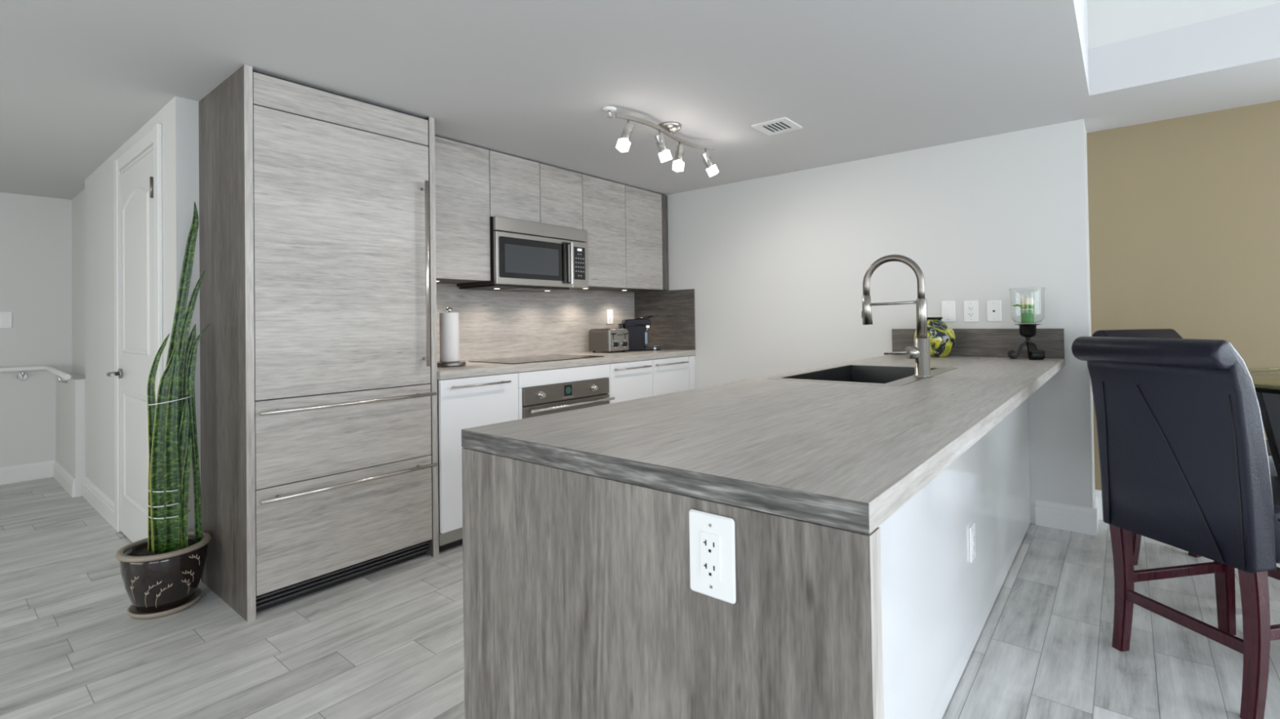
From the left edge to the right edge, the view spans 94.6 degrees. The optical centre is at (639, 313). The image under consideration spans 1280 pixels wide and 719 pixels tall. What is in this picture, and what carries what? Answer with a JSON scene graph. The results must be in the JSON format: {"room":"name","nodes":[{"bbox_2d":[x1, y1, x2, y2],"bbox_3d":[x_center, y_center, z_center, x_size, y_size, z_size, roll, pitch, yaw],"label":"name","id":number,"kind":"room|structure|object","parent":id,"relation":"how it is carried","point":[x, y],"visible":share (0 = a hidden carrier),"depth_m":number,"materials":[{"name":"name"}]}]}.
{"room":"kitchen","nodes":[
{"label":"kitchen","id":0,"kind":"room"},
{"bbox_2d":[0,191,72,467],"bbox_3d":[-5.594,0.180,3.471,0.104,2.177,3.465,-1,-1,39],"label":"wall","id":1,"kind":"structure","parent":0,"point":[36,231],"depth_m":4.53,"materials":[{"name":"white paint"}]},
{"bbox_2d":[0,311,12,328],"bbox_3d":[-4.752,0.046,4.410,0.010,0.124,0.090,-1,-1,39],"label":"wall switch","id":2,"kind":"object","parent":1,"relation":"attached to","point":[6,317],"visible":1,"depth_m":4.42,"materials":[{"name":"white plastic"}]},
{"bbox_2d":[0,460,55,484],"bbox_3d":[-5.594,1.205,3.346,0.016,0.125,3.270,-1,-1,39],"label":"baseboard","id":3,"kind":"structure","parent":1,"relation":"attached to","point":[28,472],"depth_m":4.48,"materials":[{"name":"white"}]},
{"bbox_2d":[0,365,71,382],"bbox_3d":[-4.939,0.441,3.455,0.916,0.121,2.271,-1,-1,39],"label":"handrail","id":4,"kind":"object","parent":1,"relation":"attached to","point":[22,376],"visible":1,"depth_m":4.41,"materials":[{"name":"white wood"}]},
{"bbox_2d":[55,373,85,497],"bbox_3d":[-4.180,0.859,4.361,0.926,0.800,0.095,-1,-1,39],"label":"wall","id":5,"kind":"structure","parent":0,"point":[70,396],"depth_m":4.11,"materials":[{"name":"white paint"}]},
{"bbox_2d":[53,460,75,497],"bbox_3d":[-4.208,1.197,4.312,0.900,0.125,0.016,-1,-1,39],"label":"baseboard","id":6,"kind":"structure","parent":5,"relation":"attached to","point":[60,474],"depth_m":4.24,"materials":[{"name":"white"}]},
{"bbox_2d":[71,188,84,376],"bbox_3d":[-4.126,0.171,4.444,0.930,2.177,0.100,-1,-1,39],"label":"wall","id":7,"kind":"structure","parent":0,"point":[78,202],"depth_m":4.51,"materials":[{"name":"white paint"}]},
{"bbox_2d":[84,102,170,501],"bbox_3d":[-2.941,0.142,3.425,2.196,2.177,0.120,-1,-1,39],"label":"wall","id":8,"kind":"structure","parent":0,"point":[99,185],"depth_m":3.69,"materials":[{"name":"white paint"}]},
{"bbox_2d":[82,475,115,528],"bbox_3d":[-3.406,1.173,3.718,1.066,0.135,0.016,-1,-1,39],"label":"baseboard","id":9,"kind":"structure","parent":8,"relation":"attached to","point":[102,503],"depth_m":3.67,"materials":[{"name":"white"}]},
{"bbox_2d":[106,149,154,542],"bbox_3d":[-2.641,0.212,3.070,0.786,1.996,0.102,-1,-1,39],"label":"door","id":10,"kind":"structure","parent":8,"relation":"in","point":[136,266],"depth_m":3.07,"materials":[{"name":"white wood"}]},
{"bbox_2d":[113,123,163,532],"bbox_3d":[-2.619,0.169,3.071,0.992,2.105,0.018,-1,-1,39],"label":"trim","id":11,"kind":"structure","parent":8,"relation":"attached to","point":[153,137],"depth_m":2.98,"materials":[{"name":"white wood"}]},
{"bbox_2d":[169,96,635,581],"bbox_3d":[-1.056,0.120,3.911,0.100,2.177,3.265,-1,-1,39],"label":"wall","id":12,"kind":"structure","parent":0,"point":[184,113],"depth_m":2.66,"materials":[{"name":"white paint"}]},
{"bbox_2d":[435,136,490,284],"bbox_3d":[-1.179,-0.578,3.401,0.360,0.783,0.493,-1,-1,39],"label":"upper cabinet","id":13,"kind":"object","parent":12,"relation":"attached to","point":[462,188],"visible":0.52,"depth_m":3.33,"materials":[{"name":"grey wood"}]},
{"bbox_2d":[435,283,634,361],"bbox_3d":[-0.760,0.042,4.187,0.009,0.508,2.240,-1,-1,39],"label":"backsplash","id":14,"kind":"structure","parent":12,"relation":"attached to","point":[493,324],"depth_m":4.14,"materials":[{"name":"grey wood"}]},
{"bbox_2d":[606,309,613,324],"bbox_3d":[-0.244,0.024,4.802,0.008,0.118,0.074,-1,-1,39],"label":"wall outlet","id":15,"kind":"object","parent":14,"relation":"attached to","point":[609,312],"visible":1,"depth_m":4.80,"materials":[{"name":"white plastic"}]},
{"bbox_2d":[488,150,582,229],"bbox_3d":[-0.779,-0.770,3.893,0.360,0.398,0.769,-1,-1,39],"label":"upper cabinet","id":16,"kind":"object","parent":12,"relation":"attached to","point":[521,188],"visible":0.66,"depth_m":3.74,"materials":[{"name":"grey wood"}]},
{"bbox_2d":[457,216,588,292],"bbox_3d":[-0.738,-0.362,3.859,0.452,0.412,0.765,-1,-1,39],"label":"microwave","id":17,"kind":"object","parent":16,"relation":"attached to","point":[525,255],"visible":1,"depth_m":3.68,"materials":[{"name":"grey metal"}]},
{"bbox_2d":[459,284,569,292],"bbox_3d":[-0.800,-0.166,3.819,0.362,0.016,0.605,-1,-1,39],"label":"hood","id":18,"kind":"object","parent":17,"relation":"attached to","point":[466,286],"depth_m":3.69,"materials":[{"name":"white"}]},
{"bbox_2d":[575,173,668,292],"bbox_3d":[-0.220,-0.578,4.569,0.360,0.783,0.983,-1,-1,39],"label":"upper cabinet","id":19,"kind":"object","parent":12,"relation":"attached to","point":[626,226],"visible":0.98,"depth_m":4.42,"materials":[{"name":"grey wood"}]},
{"bbox_2d":[0,0,1279,199],"bbox_3d":[-0.745,-1.110,1.647,10.000,0.220,6.800,-1,-1,39],"label":"ceiling","id":20,"kind":"structure","parent":0,"point":[531,80],"depth_m":2.47,"materials":[{"name":"grey paint"}]},
{"bbox_2d":[602,106,616,118],"bbox_3d":[-0.147,-0.973,2.862,0.068,0.040,0.068,-1,-1,39],"label":"sprinkler","id":21,"kind":"object","parent":20,"relation":"attached to","point":[608,108],"visible":1,"depth_m":2.85,"materials":[{"name":"white plastic"}]},
{"bbox_2d":[615,112,719,177],"bbox_3d":[0.148,-0.884,3.104,0.131,0.222,0.800,-1,-1,39],"label":"track light","id":22,"kind":"object","parent":20,"relation":"attached to","point":[668,128],"visible":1,"depth_m":3.06,"materials":[{"name":"silver metal"}]},
{"bbox_2d":[620,122,633,141],"bbox_3d":[-0.062,-0.869,2.834,0.070,0.097,0.047,0,-1,-28],"label":"socket","id":23,"kind":"object","parent":22,"relation":"attached to","point":[627,132],"depth_m":2.82,"materials":[{"name":"silver metal"}]},
{"bbox_2d":[654,133,667,152],"bbox_3d":[0.110,-0.869,3.014,0.051,0.098,0.073,-1,-1,39],"label":"socket","id":24,"kind":"object","parent":22,"relation":"attached to","point":[660,140],"depth_m":3.00,"materials":[{"name":"silver metal"}]},
{"bbox_2d":[674,144,684,161],"bbox_3d":[0.211,-0.868,3.206,0.048,0.093,0.053,-1,-1,39],"label":"socket","id":25,"kind":"object","parent":22,"relation":"attached to","point":[679,153],"depth_m":3.19,"materials":[{"name":"silver metal"}]},
{"bbox_2d":[700,151,714,168],"bbox_3d":[0.381,-0.871,3.346,0.083,0.097,0.047,0,-1,-29],"label":"socket","id":26,"kind":"object","parent":22,"relation":"attached to","point":[709,165],"depth_m":3.33,"materials":[{"name":"silver metal"}]},
{"bbox_2d":[751,116,802,135],"bbox_3d":[0.731,-0.999,3.153,0.195,0.008,0.210,-1,-1,39],"label":"ceiling vent","id":27,"kind":"object","parent":20,"relation":"in","point":[781,125],"visible":1,"depth_m":3.14,"materials":[{"name":"white metal"}]},
{"bbox_2d":[0,476,1279,718],"bbox_3d":[-0.673,1.206,1.588,10.100,0.060,7.000,-1,-1,39],"label":"floor","id":28,"kind":"structure","parent":0,"point":[386,643],"depth_m":2.10,"materials":[{"name":"grey wood"}]},
{"bbox_2d":[115,201,211,619],"bbox_3d":[-1.965,0.362,2.442,0.307,1.685,0.307,-1,-1,6],"label":"potted snake plant","id":29,"kind":"object","parent":28,"relation":"on","point":[162,572],"visible":1,"depth_m":2.42,"materials":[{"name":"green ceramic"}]},
{"bbox_2d":[198,64,439,622],"bbox_3d":[-1.486,0.114,2.797,0.646,2.176,0.828,-1,-1,39],"label":"refrigerator","id":30,"kind":"object","parent":28,"relation":"on","point":[318,371],"visible":1,"depth_m":2.54,"materials":[{"name":"grey wood"}]},
{"bbox_2d":[437,373,518,552],"bbox_3d":[-1.049,0.769,3.294,0.646,0.866,0.494,-1,-1,39],"label":"dishwasher","id":31,"kind":"object","parent":28,"relation":"on","point":[466,402],"visible":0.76,"depth_m":3.00,"materials":[{"name":"white"}]},
{"bbox_2d":[436,349,695,379],"bbox_3d":[-0.512,0.312,3.990,0.612,0.042,2.251,-1,-1,39],"label":"countertop","id":32,"kind":"structure","parent":31,"relation":"on","point":[471,369],"depth_m":3.58,"materials":[{"name":"grey laminate"}]},
{"bbox_2d":[436,307,466,367],"bbox_3d":[-1.060,0.128,3.284,0.174,0.326,0.174,-1,-1,39],"label":"paper towel holder","id":33,"kind":"object","parent":32,"relation":"on","point":[460,363],"visible":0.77,"depth_m":3.21,"materials":[{"name":"silver metal"}]},
{"bbox_2d":[439,312,459,362],"bbox_3d":[-1.060,0.129,3.284,0.103,0.271,0.103,-1,-1,39],"label":"paper towel roll","id":34,"kind":"object","parent":33,"relation":"on","point":[448,322],"visible":1,"depth_m":3.24,"materials":[{"name":"white paper"}]},
{"bbox_2d":[468,354,604,364],"bbox_3d":[-0.647,0.288,3.786,0.439,0.006,0.762,-1,-1,39],"label":"cooktop","id":35,"kind":"object","parent":32,"relation":"in","point":[558,357],"visible":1,"depth_m":3.71,"materials":[{"name":"black glass"}]},
{"bbox_2d":[588,328,628,352],"bbox_3d":[-0.229,0.204,4.522,0.239,0.180,0.226,-1,-1,39],"label":"toaster","id":36,"kind":"object","parent":32,"relation":"on","point":[610,340],"visible":0.99,"depth_m":4.45,"materials":[{"name":"grey metal"}]},
{"bbox_2d":[617,315,661,351],"bbox_3d":[-0.021,0.153,4.699,0.363,0.276,0.116,-1,-1,-15],"label":"coffee machine","id":37,"kind":"object","parent":32,"relation":"on","point":[637,337],"visible":0.85,"depth_m":4.64,"materials":[{"name":"black plastic"}]},
{"bbox_2d":[644,345,661,350],"bbox_3d":[0.092,0.273,4.727,0.153,0.032,0.161,-1,-1,39],"label":"drip tray","id":38,"kind":"object","parent":37,"relation":"on","point":[646,348],"depth_m":4.68,"materials":[{"name":"silver metal"}]},
{"bbox_2d":[515,364,610,419],"bbox_3d":[-0.667,0.769,3.791,0.606,0.866,0.758,-1,-1,39],"label":"housing","id":39,"kind":"object","parent":28,"relation":"on","point":[551,376],"visible":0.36,"depth_m":3.54,"materials":[{"name":"white paint"}]},
{"bbox_2d":[521,377,614,418],"bbox_3d":[-0.624,0.720,3.758,0.639,0.591,0.711,-1,-1,39],"label":"oven","id":40,"kind":"object","parent":39,"relation":"in","point":[542,400],"visible":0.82,"depth_m":3.55,"materials":[{"name":"silver"}]},
{"bbox_2d":[564,384,572,395],"bbox_3d":[-0.436,0.464,3.584,0.002,0.064,0.062,-1,-1,39],"label":"clock","id":41,"kind":"object","parent":40,"relation":"on","point":[567,388],"depth_m":3.58,"materials":[{"name":"black glass"}]},
{"bbox_2d":[608,355,695,403],"bbox_3d":[-0.093,0.769,4.457,0.646,0.866,0.998,-1,-1,39],"label":"base cabinet","id":42,"kind":"object","parent":28,"relation":"on","point":[636,380],"visible":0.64,"depth_m":4.23,"materials":[{"name":"white"}]},
{"bbox_2d":[462,398,1031,718],"bbox_3d":[0.947,0.724,2.223,0.880,0.874,3.130,-1,-1,39],"label":"kitchen island","id":43,"kind":"object","parent":28,"relation":"on","point":[580,602],"visible":0.64,"depth_m":1.06,"materials":[{"name":"grey wood"}]},
{"bbox_2d":[688,509,736,604],"bbox_3d":[0.107,0.361,0.882,0.080,0.124,0.008,-1,-1,39],"label":"wall outlet","id":44,"kind":"object","parent":43,"relation":"attached to","point":[712,541],"visible":1,"depth_m":0.88,"materials":[{"name":"white plastic"}]},
{"bbox_2d":[461,354,1065,534],"bbox_3d":[0.940,0.266,2.228,0.879,0.039,3.130,-1,-1,39],"label":"island countertop","id":45,"kind":"structure","parent":43,"relation":"on","point":[846,456],"depth_m":1.19,"materials":[{"name":"grey wood"}]},
{"bbox_2d":[768,364,955,386],"bbox_3d":[0.960,0.350,2.470,0.491,0.206,0.863,-1,-1,39],"label":"sink","id":46,"kind":"object","parent":45,"relation":"in","point":[873,375],"visible":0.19,"depth_m":2.75,"materials":[{"name":"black metal"}]},
{"bbox_2d":[784,364,937,383],"bbox_3d":[0.947,0.351,2.483,0.399,0.204,0.779,-1,-1,39],"label":"basin","id":47,"kind":"object","parent":46,"relation":"in","point":[867,374],"depth_m":2.79,"materials":[{"name":"black metal"}]},
{"bbox_2d":[861,254,932,377],"bbox_3d":[1.015,0.004,2.357,0.264,0.482,0.087,-1,-1,39],"label":"faucet","id":48,"kind":"object","parent":45,"relation":"on","point":[920,353],"visible":1,"depth_m":2.30,"materials":[{"name":"silver metal"}]},
{"bbox_2d":[913,317,955,357],"bbox_3d":[1.709,0.135,3.429,0.223,0.230,0.223,-1,-1,39],"label":"vase","id":49,"kind":"object","parent":45,"relation":"on","point":[942,337],"visible":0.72,"depth_m":3.34,"materials":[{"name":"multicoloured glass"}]},
{"bbox_2d":[1007,289,1044,359],"bbox_3d":[2.062,0.052,3.151,0.179,0.378,0.191,-1,-1,39],"label":"candle holder","id":50,"kind":"object","parent":45,"relation":"on","point":[1027,331],"visible":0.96,"depth_m":3.11,"materials":[{"name":"black metal"}]},
{"bbox_2d":[1012,296,1034,323],"bbox_3d":[2.050,-0.021,3.153,0.100,0.142,0.071,-1,-1,39],"label":"candle","id":51,"kind":"object","parent":50,"relation":"in","point":[1027,304],"visible":1,"depth_m":3.12,"materials":[{"name":"green wax"}]},
{"bbox_2d":[1014,324,1039,337],"bbox_3d":[2.066,0.089,3.146,0.132,0.072,0.132,-1,-1,39],"label":"cup","id":52,"kind":"object","parent":50,"relation":"on","point":[1025,330],"depth_m":3.12,"materials":[{"name":"black metal"}]},
{"bbox_2d":[968,522,975,563],"bbox_3d":[1.141,0.785,2.026,0.008,0.120,0.074,-1,-1,39],"label":"wall outlet","id":53,"kind":"object","parent":43,"relation":"attached to","point":[972,528],"visible":1,"depth_m":2.01,"materials":[{"name":"white plastic"}]},
{"bbox_2d":[1071,336,1279,718],"bbox_3d":[1.844,0.607,1.881,0.629,1.072,0.451,-1,-1,-11],"label":"counter chair","id":54,"kind":"object","parent":28,"relation":"on","point":[1184,464],"visible":1,"depth_m":1.77,"materials":[{"name":"black leather"}]},
{"bbox_2d":[1092,328,1277,565],"bbox_3d":[2.465,0.607,2.589,0.451,1.072,0.629,-1,-1,-12],"label":"counter chair","id":55,"kind":"object","parent":28,"relation":"on","point":[1135,333],"visible":0.12,"depth_m":2.81,"materials":[{"name":"black leather"}]},
{"bbox_2d":[1248,370,1279,476],"bbox_3d":[2.520,0.673,1.825,1.120,0.920,1.120,-1,-1,-11],"label":"dining table","id":56,"kind":"object","parent":28,"relation":"on","point":[1268,395],"visible":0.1,"depth_m":2.03,"materials":[{"name":"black glass"}]},
{"bbox_2d":[634,119,1094,524],"bbox_3d":[1.253,0.091,4.202,3.100,2.177,0.315,-1,-1,39],"label":"wall","id":57,"kind":"structure","parent":0,"point":[776,266],"depth_m":3.69,"materials":[{"name":"white paint"}]},
{"bbox_2d":[634,288,695,350],"bbox_3d":[0.195,0.050,4.859,0.612,0.482,0.012,-1,-1,39],"label":"side splash","id":58,"kind":"object","parent":57,"relation":"attached to","point":[672,326],"visible":0.79,"depth_m":4.82,"materials":[{"name":"grey wood"}]},
{"bbox_2d":[941,300,955,322],"bbox_3d":[1.834,-0.014,3.514,0.076,0.126,0.010,-1,-1,39],"label":"wall switch","id":59,"kind":"object","parent":57,"relation":"attached to","point":[948,308],"visible":0.92,"depth_m":3.51,"materials":[{"name":"white plastic"}]},
{"bbox_2d":[963,300,978,322],"bbox_3d":[1.927,-0.014,3.439,0.078,0.126,0.008,-1,-1,39],"label":"wall outlet","id":60,"kind":"object","parent":57,"relation":"attached to","point":[971,308],"visible":1,"depth_m":3.44,"materials":[{"name":"white plastic"}]},
{"bbox_2d":[892,328,1064,358],"bbox_3d":[1.925,0.166,3.432,0.877,0.160,0.020,-1,-1,39],"label":"upstand","id":61,"kind":"object","parent":57,"relation":"attached to","point":[969,342],"visible":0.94,"depth_m":3.35,"materials":[{"name":"grey laminate"}]},
{"bbox_2d":[986,300,1001,321],"bbox_3d":[2.017,-0.015,3.366,0.072,0.120,0.007,-1,-1,39],"label":"jack plate","id":62,"kind":"object","parent":57,"relation":"attached to","point":[993,307],"visible":1,"depth_m":3.36,"materials":[{"name":"white plastic"}]},
{"bbox_2d":[1035,499,1097,535],"bbox_3d":[2.270,1.085,3.152,0.266,0.135,0.016,-1,-1,39],"label":"baseboard","id":63,"kind":"structure","parent":57,"relation":"attached to","point":[1069,517],"depth_m":3.15,"materials":[{"name":"white"}]},
{"bbox_2d":[1093,494,1098,532],"bbox_3d":[2.466,1.083,3.195,0.016,0.135,0.299,-1,-1,39],"label":"baseboard","id":64,"kind":"structure","parent":57,"relation":"attached to","point":[1095,505],"depth_m":3.20,"materials":[{"name":"white"}]},
{"bbox_2d":[1080,0,1087,41],"bbox_3d":[0.117,-2.248,0.481,0.118,2.003,6.090,-1,-1,39],"label":"wall","id":65,"kind":"structure","parent":0,"point":[1083,2],"depth_m":2.66,"materials":[{"name":"white paint"}]},
{"bbox_2d":[1086,100,1279,494],"bbox_3d":[3.954,0.029,2.252,3.550,2.177,0.100,-1,-1,39],"label":"wall","id":66,"kind":"structure","parent":0,"point":[1184,212],"depth_m":3.07,"materials":[{"name":"brown paint"}]},
{"bbox_2d":[1095,489,1102,519],"bbox_3d":[3.932,1.037,2.195,3.549,0.160,0.016,-1,-1,39],"label":"baseboard","id":67,"kind":"structure","parent":66,"relation":"attached to","point":[1099,494],"depth_m":3.30,"materials":[{"name":"white"}]},
{"bbox_2d":[1086,0,1279,48],"bbox_3d":[3.492,-2.281,1.728,3.512,2.003,0.118,-1,-1,39],"label":"wall","id":68,"kind":"structure","parent":0,"point":[1108,21],"depth_m":2.65,"materials":[{"name":"white paint"}]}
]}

